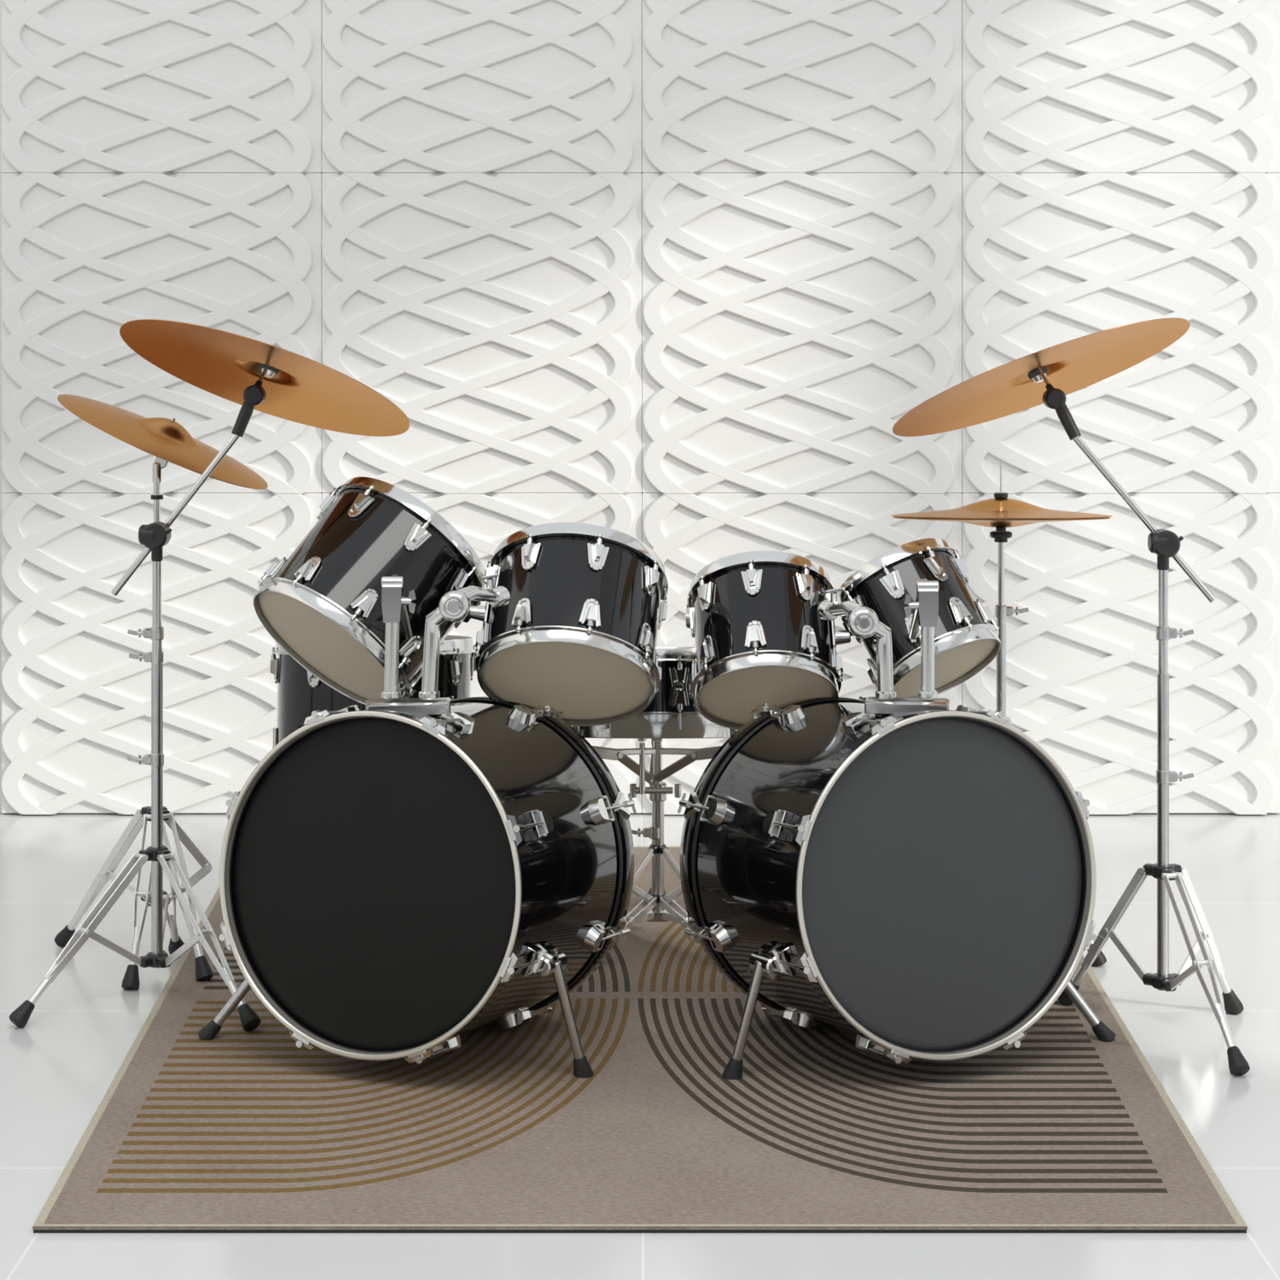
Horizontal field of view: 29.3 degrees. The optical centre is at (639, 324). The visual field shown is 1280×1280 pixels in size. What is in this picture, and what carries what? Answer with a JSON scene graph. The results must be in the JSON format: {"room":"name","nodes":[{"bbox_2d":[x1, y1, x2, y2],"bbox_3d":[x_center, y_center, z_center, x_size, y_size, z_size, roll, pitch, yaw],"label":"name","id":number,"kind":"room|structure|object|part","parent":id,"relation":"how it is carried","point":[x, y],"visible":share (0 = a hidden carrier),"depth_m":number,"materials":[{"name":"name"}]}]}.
{"room":"studio","nodes":[
{"label":"studio","id":0,"kind":"room"},
{"bbox_2d":[0,0,1279,814],"bbox_3d":[0.000,-0.360,6.253,5.800,3.200,0.155,0,0,0],"label":"wall","id":1,"kind":"structure","parent":0,"point":[678,278],"depth_m":6.18,"materials":[{"name":"white paint"}]},
{"bbox_3d":[-1.209,-0.787,6.193,0.808,0.808,0.035,0,0,0],"label":"relief panel","id":2,"kind":"part","parent":1,"relation":"part of","materials":[{"name":"white paint"}]},
{"bbox_3d":[-1.209,0.022,6.193,0.808,0.808,0.035,0,0,0],"label":"relief panel","id":3,"kind":"part","parent":1,"relation":"part of","materials":[{"name":"white paint"}]},
{"bbox_3d":[-1.209,0.831,6.193,0.808,0.808,0.035,0,0,0],"label":"relief panel","id":4,"kind":"part","parent":1,"relation":"part of","materials":[{"name":"white paint"}]},
{"bbox_3d":[-0.400,-0.787,6.193,0.808,0.808,0.035,0,0,0],"label":"relief panel","id":5,"kind":"part","parent":1,"relation":"part of","materials":[{"name":"white paint"}]},
{"bbox_3d":[-0.400,0.022,6.193,0.808,0.808,0.035,0,0,0],"label":"relief panel","id":6,"kind":"part","parent":1,"relation":"part of","materials":[{"name":"white paint"}]},
{"bbox_3d":[-0.400,0.831,6.193,0.808,0.808,0.035,0,0,0],"label":"relief panel","id":7,"kind":"part","parent":1,"relation":"part of","materials":[{"name":"white paint"}]},
{"bbox_3d":[0.409,-0.787,6.193,0.808,0.808,0.035,0,0,0],"label":"relief panel","id":8,"kind":"part","parent":1,"relation":"part of","materials":[{"name":"white paint"}]},
{"bbox_3d":[0.409,0.022,6.193,0.808,0.808,0.035,0,0,0],"label":"relief panel","id":9,"kind":"part","parent":1,"relation":"part of","materials":[{"name":"white paint"}]},
{"bbox_3d":[0.409,0.831,6.193,0.808,0.808,0.035,0,0,0],"label":"relief panel","id":10,"kind":"part","parent":1,"relation":"part of","materials":[{"name":"white paint"}]},
{"bbox_3d":[1.219,-0.787,6.193,0.808,0.808,0.035,0,0,0],"label":"relief panel","id":11,"kind":"part","parent":1,"relation":"part of","materials":[{"name":"white paint"}]},
{"bbox_3d":[1.219,0.022,6.193,0.808,0.808,0.035,0,0,0],"label":"relief panel","id":12,"kind":"part","parent":1,"relation":"part of","materials":[{"name":"white paint"}]},
{"bbox_3d":[1.219,0.831,6.193,0.808,0.808,0.035,0,0,0],"label":"relief panel","id":13,"kind":"part","parent":1,"relation":"part of","materials":[{"name":"white paint"}]},
{"bbox_2d":[0,813,1279,1279],"bbox_3d":[0.000,1.290,1.600,5.800,0.100,10.200,0,0,0],"label":"floor","id":14,"kind":"structure","parent":0,"point":[56,1070],"depth_m":3.92,"materials":[{"name":"white tile"}]},
{"bbox_2d":[54,418,213,989],"bbox_3d":[-0.957,0.711,4.757,0.224,1.056,0.454,0,0,-32],"label":"cymbal stand","id":15,"kind":"object","parent":14,"relation":"on","point":[203,970],"visible":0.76,"depth_m":4.73,"materials":[{"name":"metal"}]},
{"bbox_3d":[-1.050,1.078,4.818,0.223,0.273,0.032,0,0,34],"label":"leg","id":16,"kind":"part","parent":15,"relation":"part of","materials":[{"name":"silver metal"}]},
{"bbox_3d":[-0.943,1.077,4.641,0.032,0.272,0.144,0,0,5],"label":"leg","id":17,"kind":"part","parent":15,"relation":"part of","materials":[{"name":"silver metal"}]},
{"bbox_2d":[57,394,267,489],"bbox_3d":[-0.933,0.230,4.800,0.402,0.184,0.441,0,0,1],"label":"cymbal","id":18,"kind":"object","parent":15,"relation":"on","point":[166,439],"visible":0.98,"depth_m":4.72,"materials":[{"name":"brown metal"}]},
{"bbox_3d":[-0.868,1.073,4.660,0.032,0.264,0.153,0,0,-39],"label":"leg","id":19,"kind":"part","parent":15,"relation":"part of","materials":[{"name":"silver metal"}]},
{"bbox_2d":[32,846,1247,1233],"bbox_3d":[-0.025,1.235,4.559,1.828,0.009,2.435,0,0,0],"label":"rug","id":20,"kind":"object","parent":14,"relation":"on","point":[1066,1130],"visible":0.62,"depth_m":3.75,"materials":[{"name":"beige carpet"}]},
{"bbox_2d":[8,363,279,1030],"bbox_3d":[-0.886,0.645,4.539,0.453,1.188,0.580,0,0,0],"label":"cymbal stand","id":21,"kind":"object","parent":20,"relation":"on","point":[155,535],"visible":0.98,"depth_m":4.51,"materials":[{"name":"metal"}]},
{"bbox_3d":[-1.000,1.093,4.414,0.247,0.244,0.032,0,0,-44],"label":"leg","id":22,"kind":"part","parent":21,"relation":"part of","materials":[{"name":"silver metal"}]},
{"bbox_3d":[-0.901,1.093,4.676,0.032,0.244,0.255,0,0,-4],"label":"leg","id":23,"kind":"part","parent":21,"relation":"part of","materials":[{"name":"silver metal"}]},
{"bbox_3d":[-0.862,0.352,4.550,0.240,0.305,0.013,0,0,0],"label":"boom arm","id":24,"kind":"part","parent":21,"relation":"part of","materials":[{"name":"silver metal"}]},
{"bbox_3d":[-0.779,1.089,4.387,0.032,0.237,0.290,0,0,-40],"label":"leg","id":25,"kind":"part","parent":21,"relation":"part of","materials":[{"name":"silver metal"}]},
{"bbox_3d":[-0.704,0.092,4.588,0.007,0.083,0.070,0,0,31],"label":"cymbal rod","id":26,"kind":"part","parent":21,"relation":"part of","materials":[{"name":"metal"}]},
{"bbox_2d":[119,319,409,436],"bbox_3d":[-0.703,0.105,4.600,0.520,0.228,0.567,0,0,-44],"label":"crash cymbal","id":27,"kind":"object","parent":21,"relation":"on","point":[222,363],"visible":0.94,"depth_m":4.63,"materials":[{"name":"brown metal"}]},
{"bbox_2d":[261,368,275,378],"bbox_3d":[-0.698,0.092,4.605,0.027,0.018,0.027,0,0,0],"label":"cup","id":28,"kind":"object","parent":21,"relation":"on","point":[269,373],"depth_m":4.59,"materials":[{"name":"silver metal"}]},
{"bbox_2d":[259,363,279,374],"bbox_3d":[-0.697,0.083,4.607,0.038,0.025,0.038,0,0,0],"label":"washer","id":29,"kind":"object","parent":21,"relation":"in","point":[265,369],"depth_m":4.59,"materials":[{"name":"silver metal"}]},
{"bbox_2d":[269,634,476,748],"bbox_3d":[-0.523,0.926,4.994,0.471,0.608,0.460,0,0,0],"label":"floor tom","id":30,"kind":"object","parent":20,"relation":"on","point":[299,693],"depth_m":4.88,"materials":[{"name":"black paint"}]},
{"bbox_3d":[-0.733,1.009,4.836,0.042,0.422,0.012,0,0,-35],"label":"leg","id":31,"kind":"part","parent":30,"relation":"part of","materials":[{"name":"silver metal"}]},
{"bbox_2d":[197,696,636,1077],"bbox_3d":[-0.378,0.936,4.221,0.718,0.602,0.523,0,0,23],"label":"bass drum","id":32,"kind":"object","parent":20,"relation":"on","point":[393,884],"visible":0.95,"depth_m":4.03,"materials":[{"name":"black paint"}]},
{"bbox_3d":[-0.520,0.652,4.109,0.006,0.014,0.094,0,0,23],"label":"tension rod","id":33,"kind":"part","parent":32,"relation":"part of","materials":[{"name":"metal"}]},
{"bbox_3d":[-0.335,1.184,3.977,0.006,0.014,0.094,0,0,23],"label":"tension rod","id":34,"kind":"part","parent":32,"relation":"part of","materials":[{"name":"metal"}]},
{"bbox_2d":[365,573,510,715],"bbox_3d":[-0.366,0.545,4.163,0.223,0.244,0.235,0,0,27],"label":"holder","id":35,"kind":"object","parent":32,"relation":"on","point":[455,605],"visible":0.98,"depth_m":4.10,"materials":[{"name":"metal"}]},
{"bbox_2d":[253,477,486,704],"bbox_3d":[-0.492,0.491,4.480,0.425,0.425,0.339,0,0,-41],"label":"tom drum","id":36,"kind":"object","parent":35,"relation":"attached to","point":[322,603],"visible":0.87,"depth_m":4.38,"materials":[{"name":"black paint"}]},
{"bbox_3d":[-0.605,0.452,4.321,0.010,0.021,0.010,28,-29,17],"label":"tension rod","id":37,"kind":"part","parent":36,"relation":"part of","materials":[{"name":"metal"}]},
{"bbox_3d":[-0.497,0.508,4.281,0.010,0.021,0.010,28,-29,17],"label":"tension rod","id":38,"kind":"part","parent":36,"relation":"part of","materials":[{"name":"metal"}]},
{"bbox_3d":[-0.489,0.300,4.422,0.010,0.021,0.010,28,-29,17],"label":"tension rod","id":39,"kind":"part","parent":36,"relation":"part of","materials":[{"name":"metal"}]},
{"bbox_3d":[-0.420,0.599,4.329,0.010,0.021,0.010,28,-29,17],"label":"tension rod","id":40,"kind":"part","parent":36,"relation":"part of","materials":[{"name":"metal"}]},
{"bbox_3d":[-0.381,0.357,4.383,0.010,0.021,0.010,28,-29,17],"label":"tension rod","id":41,"kind":"part","parent":36,"relation":"part of","materials":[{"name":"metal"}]},
{"bbox_3d":[-0.304,0.448,4.430,0.010,0.021,0.010,28,-29,17],"label":"tension rod","id":42,"kind":"part","parent":36,"relation":"part of","materials":[{"name":"metal"}]},
{"bbox_3d":[-0.418,0.557,4.115,0.033,0.141,0.033,0,0,0],"label":"post","id":43,"kind":"part","parent":35,"relation":"part of","materials":[{"name":"silver metal"}]},
{"bbox_3d":[-0.413,0.490,4.215,0.018,0.129,0.201,0,0,2],"label":"arm","id":44,"kind":"part","parent":35,"relation":"part of","materials":[{"name":"silver metal"}]},
{"bbox_3d":[-0.390,0.650,4.115,0.140,0.035,0.062,0,0,-8],"label":"plate","id":45,"kind":"part","parent":35,"relation":"part of","materials":[{"name":"metal"}]},
{"bbox_3d":[-0.337,0.544,4.112,0.069,0.169,0.035,0,0,11],"label":"post","id":46,"kind":"part","parent":35,"relation":"part of","materials":[{"name":"silver metal"}]},
{"bbox_3d":[-0.273,0.464,4.158,0.036,0.044,0.130,0,0,34],"label":"arm","id":47,"kind":"part","parent":35,"relation":"part of","materials":[{"name":"silver metal"}]},
{"bbox_2d":[468,522,668,726],"bbox_3d":[-0.120,0.536,4.363,0.347,0.376,0.391,0,0,20],"label":"tom drum","id":48,"kind":"object","parent":35,"relation":"attached to","point":[576,634],"visible":0.94,"depth_m":4.28,"materials":[{"name":"black paint"}]},
{"bbox_3d":[-0.208,0.519,4.202,0.010,0.021,0.010,4,-36,3],"label":"tension rod","id":49,"kind":"part","parent":48,"relation":"part of","materials":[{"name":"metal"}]},
{"bbox_3d":[-0.193,0.378,4.306,0.010,0.021,0.010,4,-36,3],"label":"tension rod","id":50,"kind":"part","parent":48,"relation":"part of","materials":[{"name":"metal"}]},
{"bbox_3d":[-0.086,0.518,4.183,0.010,0.021,0.010,4,-36,3],"label":"tension rod","id":51,"kind":"part","parent":48,"relation":"part of","materials":[{"name":"metal"}]},
{"bbox_3d":[-0.071,0.376,4.287,0.010,0.021,0.010,4,-36,3],"label":"tension rod","id":52,"kind":"part","parent":48,"relation":"part of","materials":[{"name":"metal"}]},
{"bbox_3d":[0.012,0.569,4.239,0.010,0.021,0.010,4,-36,3],"label":"tension rod","id":53,"kind":"part","parent":48,"relation":"part of","materials":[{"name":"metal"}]},
{"bbox_3d":[0.027,0.427,4.343,0.010,0.021,0.010,4,-36,3],"label":"tension rod","id":54,"kind":"part","parent":48,"relation":"part of","materials":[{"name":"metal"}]},
{"bbox_3d":[-0.316,0.652,4.022,0.006,0.014,0.094,0,0,23],"label":"tension rod","id":55,"kind":"part","parent":32,"relation":"part of","materials":[{"name":"metal"}]},
{"bbox_3d":[-0.185,1.028,3.929,0.006,0.014,0.094,0,0,23],"label":"tension rod","id":56,"kind":"part","parent":32,"relation":"part of","materials":[{"name":"metal"}]},
{"bbox_3d":[-0.177,0.808,3.948,0.006,0.014,0.094,0,0,23],"label":"tension rod","id":57,"kind":"part","parent":32,"relation":"part of","materials":[{"name":"metal"}]},
{"bbox_3d":[-0.178,0.684,4.346,0.006,0.016,0.114,0,0,23],"label":"tension rod","id":58,"kind":"part","parent":32,"relation":"part of","materials":[{"name":"metal"}]},
{"bbox_3d":[-0.048,1.061,4.253,0.006,0.016,0.114,0,0,23],"label":"tension rod","id":59,"kind":"part","parent":32,"relation":"part of","materials":[{"name":"metal"}]},
{"bbox_3d":[-0.040,0.840,4.271,0.006,0.016,0.114,0,0,23],"label":"tension rod","id":60,"kind":"part","parent":32,"relation":"part of","materials":[{"name":"metal"}]},
{"bbox_2d":[592,738,721,937],"bbox_3d":[0.035,1.013,4.964,0.365,0.434,0.515,0,0,0],"label":"stand","id":61,"kind":"object","parent":20,"relation":"on","point":[656,898],"visible":0.72,"depth_m":4.92,"materials":[{"name":"metal"}]},
{"bbox_3d":[-0.055,0.867,4.898,0.210,0.122,0.020,0,0,-31],"label":"basket arm","id":62,"kind":"part","parent":61,"relation":"part of","materials":[{"name":"metal"}]},
{"bbox_3d":[-0.025,1.182,4.834,0.024,0.062,0.210,0,0,28],"label":"leg","id":63,"kind":"part","parent":61,"relation":"part of","materials":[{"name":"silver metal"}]},
{"bbox_3d":[0.004,0.886,4.930,0.018,0.117,0.018,0,0,0],"label":"adjuster rod","id":64,"kind":"part","parent":61,"relation":"part of","materials":[{"name":"silver metal"}]},
{"bbox_2d":[571,646,737,738],"bbox_3d":[0.035,0.745,4.963,0.390,0.230,0.399,0,0,0],"label":"snare drum","id":65,"kind":"object","parent":61,"relation":"on","point":[672,713],"visible":0.2,"depth_m":4.78,"materials":[{"name":"black paint"}]},
{"bbox_3d":[0.078,0.765,4.770,0.005,0.047,0.012,0,0,0],"label":"tension rod","id":66,"kind":"part","parent":65,"relation":"part of","materials":[{"name":"metal"}]},
{"bbox_3d":[0.033,0.866,5.054,0.026,0.120,0.211,0,0,2],"label":"basket arm","id":67,"kind":"part","parent":61,"relation":"part of","materials":[{"name":"metal"}]},
{"bbox_3d":[0.098,1.182,4.834,0.024,0.062,0.210,0,0,-28],"label":"leg","id":68,"kind":"part","parent":61,"relation":"part of","materials":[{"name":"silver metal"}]},
{"bbox_3d":[0.120,0.868,4.901,0.219,0.123,0.020,0,0,30],"label":"basket arm","id":69,"kind":"part","parent":61,"relation":"part of","materials":[{"name":"metal"}]},
{"bbox_2d":[677,696,1116,1079],"bbox_3d":[0.432,0.936,4.219,0.716,0.602,0.523,0,0,-23],"label":"bass drum","id":70,"kind":"object","parent":20,"relation":"on","point":[921,884],"visible":0.99,"depth_m":4.03,"materials":[{"name":"black paint"}]},
{"bbox_3d":[0.100,0.840,4.271,0.006,0.016,0.114,0,0,-23],"label":"tension rod","id":71,"kind":"part","parent":70,"relation":"part of","materials":[{"name":"metal"}]},
{"bbox_3d":[0.108,1.061,4.253,0.006,0.016,0.114,0,0,-23],"label":"tension rod","id":72,"kind":"part","parent":70,"relation":"part of","materials":[{"name":"metal"}]},
{"bbox_3d":[0.238,0.684,4.346,0.006,0.016,0.114,0,0,-23],"label":"tension rod","id":73,"kind":"part","parent":70,"relation":"part of","materials":[{"name":"metal"}]},
{"bbox_3d":[0.237,0.808,3.948,0.006,0.014,0.094,0,0,-23],"label":"tension rod","id":74,"kind":"part","parent":70,"relation":"part of","materials":[{"name":"metal"}]},
{"bbox_3d":[0.245,1.028,3.929,0.006,0.014,0.094,0,0,-23],"label":"tension rod","id":75,"kind":"part","parent":70,"relation":"part of","materials":[{"name":"metal"}]},
{"bbox_3d":[0.376,0.652,4.022,0.006,0.014,0.094,0,0,-23],"label":"tension rod","id":76,"kind":"part","parent":70,"relation":"part of","materials":[{"name":"metal"}]},
{"bbox_3d":[0.395,1.184,3.977,0.006,0.014,0.094,0,0,-23],"label":"tension rod","id":77,"kind":"part","parent":70,"relation":"part of","materials":[{"name":"metal"}]},
{"bbox_2d":[817,578,949,715],"bbox_3d":[0.418,0.548,4.192,0.187,0.236,0.261,0,0,-9],"label":"holder","id":78,"kind":"object","parent":70,"relation":"on","point":[862,621],"visible":0.97,"depth_m":4.10,"materials":[{"name":"metal"}]},
{"bbox_2d":[685,550,850,729],"bbox_3d":[0.225,0.578,4.462,0.299,0.339,0.343,0,0,-19],"label":"tom drum","id":79,"kind":"object","parent":78,"relation":"attached to","point":[759,634],"visible":0.88,"depth_m":4.38,"materials":[{"name":"black paint"}]},
{"bbox_3d":[0.117,0.604,4.348,0.010,0.021,0.010,-1,-36,-1],"label":"tension rod","id":80,"kind":"part","parent":79,"relation":"part of","materials":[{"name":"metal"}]},
{"bbox_3d":[0.200,0.432,4.405,0.010,0.021,0.010,-1,-36,-1],"label":"tension rod","id":81,"kind":"part","parent":79,"relation":"part of","materials":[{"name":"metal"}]},
{"bbox_3d":[0.203,0.570,4.304,0.010,0.021,0.010,-1,-36,-1],"label":"tension rod","id":82,"kind":"part","parent":79,"relation":"part of","materials":[{"name":"metal"}]},
{"bbox_3d":[0.300,0.444,4.424,0.010,0.021,0.010,-1,-36,-1],"label":"tension rod","id":83,"kind":"part","parent":79,"relation":"part of","materials":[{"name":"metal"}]},
{"bbox_3d":[0.303,0.582,4.324,0.010,0.021,0.010,-1,-36,-1],"label":"tension rod","id":84,"kind":"part","parent":79,"relation":"part of","materials":[{"name":"metal"}]},
{"bbox_3d":[0.349,0.494,4.195,0.036,0.047,0.183,0,0,-14],"label":"arm","id":85,"kind":"part","parent":78,"relation":"part of","materials":[{"name":"silver metal"}]},
{"bbox_3d":[0.398,0.557,4.112,0.065,0.142,0.035,0,0,-12],"label":"post","id":86,"kind":"part","parent":78,"relation":"part of","materials":[{"name":"silver metal"}]},
{"bbox_3d":[0.449,0.648,4.115,0.140,0.035,0.062,0,0,8],"label":"plate","id":87,"kind":"part","parent":78,"relation":"part of","materials":[{"name":"metal"}]},
{"bbox_3d":[0.483,0.494,4.224,0.016,0.125,0.220,0,0,0],"label":"arm","id":88,"kind":"part","parent":78,"relation":"part of","materials":[{"name":"silver metal"}]},
{"bbox_2d":[837,537,1000,698],"bbox_3d":[0.510,0.545,4.494,0.253,0.308,0.311,0,0,-43],"label":"tom drum","id":89,"kind":"object","parent":78,"relation":"attached to","point":[967,640],"visible":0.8,"depth_m":4.43,"materials":[{"name":"black paint"}]},
{"bbox_3d":[0.381,0.496,4.463,0.010,0.021,0.010,-21,-28,-11],"label":"tension rod","id":90,"kind":"part","parent":89,"relation":"part of","materials":[{"name":"metal"}]},
{"bbox_3d":[0.443,0.442,4.423,0.010,0.021,0.010,-21,-28,-11],"label":"tension rod","id":91,"kind":"part","parent":89,"relation":"part of","materials":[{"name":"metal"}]},
{"bbox_3d":[0.527,0.413,4.444,0.010,0.021,0.010,-20,-28,-11],"label":"tension rod","id":92,"kind":"part","parent":89,"relation":"part of","materials":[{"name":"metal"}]},
{"bbox_3d":[0.587,0.535,4.375,0.010,0.021,0.010,-21,-28,-11],"label":"tension rod","id":93,"kind":"part","parent":89,"relation":"part of","materials":[{"name":"metal"}]},
{"bbox_3d":[0.483,0.561,4.115,0.033,0.133,0.033,0,0,0],"label":"post","id":94,"kind":"part","parent":78,"relation":"part of","materials":[{"name":"silver metal"}]},
{"bbox_3d":[0.580,0.652,4.109,0.006,0.014,0.094,0,0,-23],"label":"tension rod","id":95,"kind":"part","parent":70,"relation":"part of","materials":[{"name":"metal"}]},
{"bbox_2d":[989,461,1106,966],"bbox_3d":[0.692,0.754,4.839,0.274,0.970,0.400,0,0,-29],"label":"stand","id":96,"kind":"object","parent":20,"relation":"on","point":[1000,535],"visible":0.28,"depth_m":4.79,"materials":[{"name":"metal"}]},
{"bbox_3d":[0.707,0.315,4.800,0.003,0.092,0.003,0,0,22],"label":"pull rod","id":97,"kind":"part","parent":96,"relation":"part of","materials":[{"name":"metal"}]},
{"bbox_3d":[0.707,0.412,4.800,0.044,0.028,0.044,0,0,0],"label":"cymbal seat","id":98,"kind":"part","parent":96,"relation":"part of","materials":[{"name":"black fabric"}]},
{"bbox_2d":[892,516,1110,527],"bbox_3d":[0.707,0.382,4.800,0.421,0.032,0.420,0,0,-1],"label":"cymbal","id":99,"kind":"object","parent":96,"relation":"on","point":[985,522],"visible":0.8,"depth_m":4.73,"materials":[{"name":"brown metal"}]},
{"bbox_2d":[890,498,1111,518],"bbox_3d":[0.707,0.364,4.800,0.428,0.048,0.427,0,0,1],"label":"cymbal","id":100,"kind":"object","parent":96,"relation":"on","point":[992,508],"visible":1,"depth_m":4.71,"materials":[{"name":"brown metal"}]},
{"bbox_2d":[1027,366,1250,1076],"bbox_3d":[0.859,0.648,4.273,0.386,1.182,0.434,0,0,12],"label":"cymbal stand","id":101,"kind":"object","parent":14,"relation":"on","point":[1165,544],"visible":0.99,"depth_m":4.33,"materials":[{"name":"metal"}]},
{"bbox_2d":[1027,366,1048,379],"bbox_3d":[0.731,0.090,4.503,0.038,0.024,0.038,0,0,0],"label":"washer","id":102,"kind":"object","parent":101,"relation":"in","point":[1040,373],"depth_m":4.49,"materials":[{"name":"silver metal"}]},
{"bbox_2d":[892,317,1190,436],"bbox_3d":[0.735,0.101,4.500,0.528,0.225,0.573,0,0,36],"label":"crash cymbal","id":103,"kind":"object","parent":101,"relation":"on","point":[1073,365],"visible":0.98,"depth_m":4.53,"materials":[{"name":"brown metal"}]},
{"bbox_3d":[0.738,0.097,4.475,0.007,0.080,0.083,0,0,-25],"label":"cymbal rod","id":104,"kind":"part","parent":101,"relation":"part of","materials":[{"name":"metal"}]},
{"bbox_3d":[0.839,1.084,4.396,0.151,0.241,0.032,0,0,33],"label":"leg","id":105,"kind":"part","parent":101,"relation":"part of","materials":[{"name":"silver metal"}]},
{"bbox_3d":[0.903,0.348,4.397,0.253,0.299,0.013,0,0,11],"label":"boom arm","id":106,"kind":"part","parent":101,"relation":"part of","materials":[{"name":"silver metal"}]},
{"bbox_3d":[0.959,1.089,4.181,0.032,0.252,0.267,0,0,-11],"label":"leg","id":107,"kind":"part","parent":101,"relation":"part of","materials":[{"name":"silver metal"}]},
{"bbox_3d":[1.008,1.088,4.381,0.129,0.249,0.032,0,0,-26],"label":"leg","id":108,"kind":"part","parent":101,"relation":"part of","materials":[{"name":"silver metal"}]}
]}

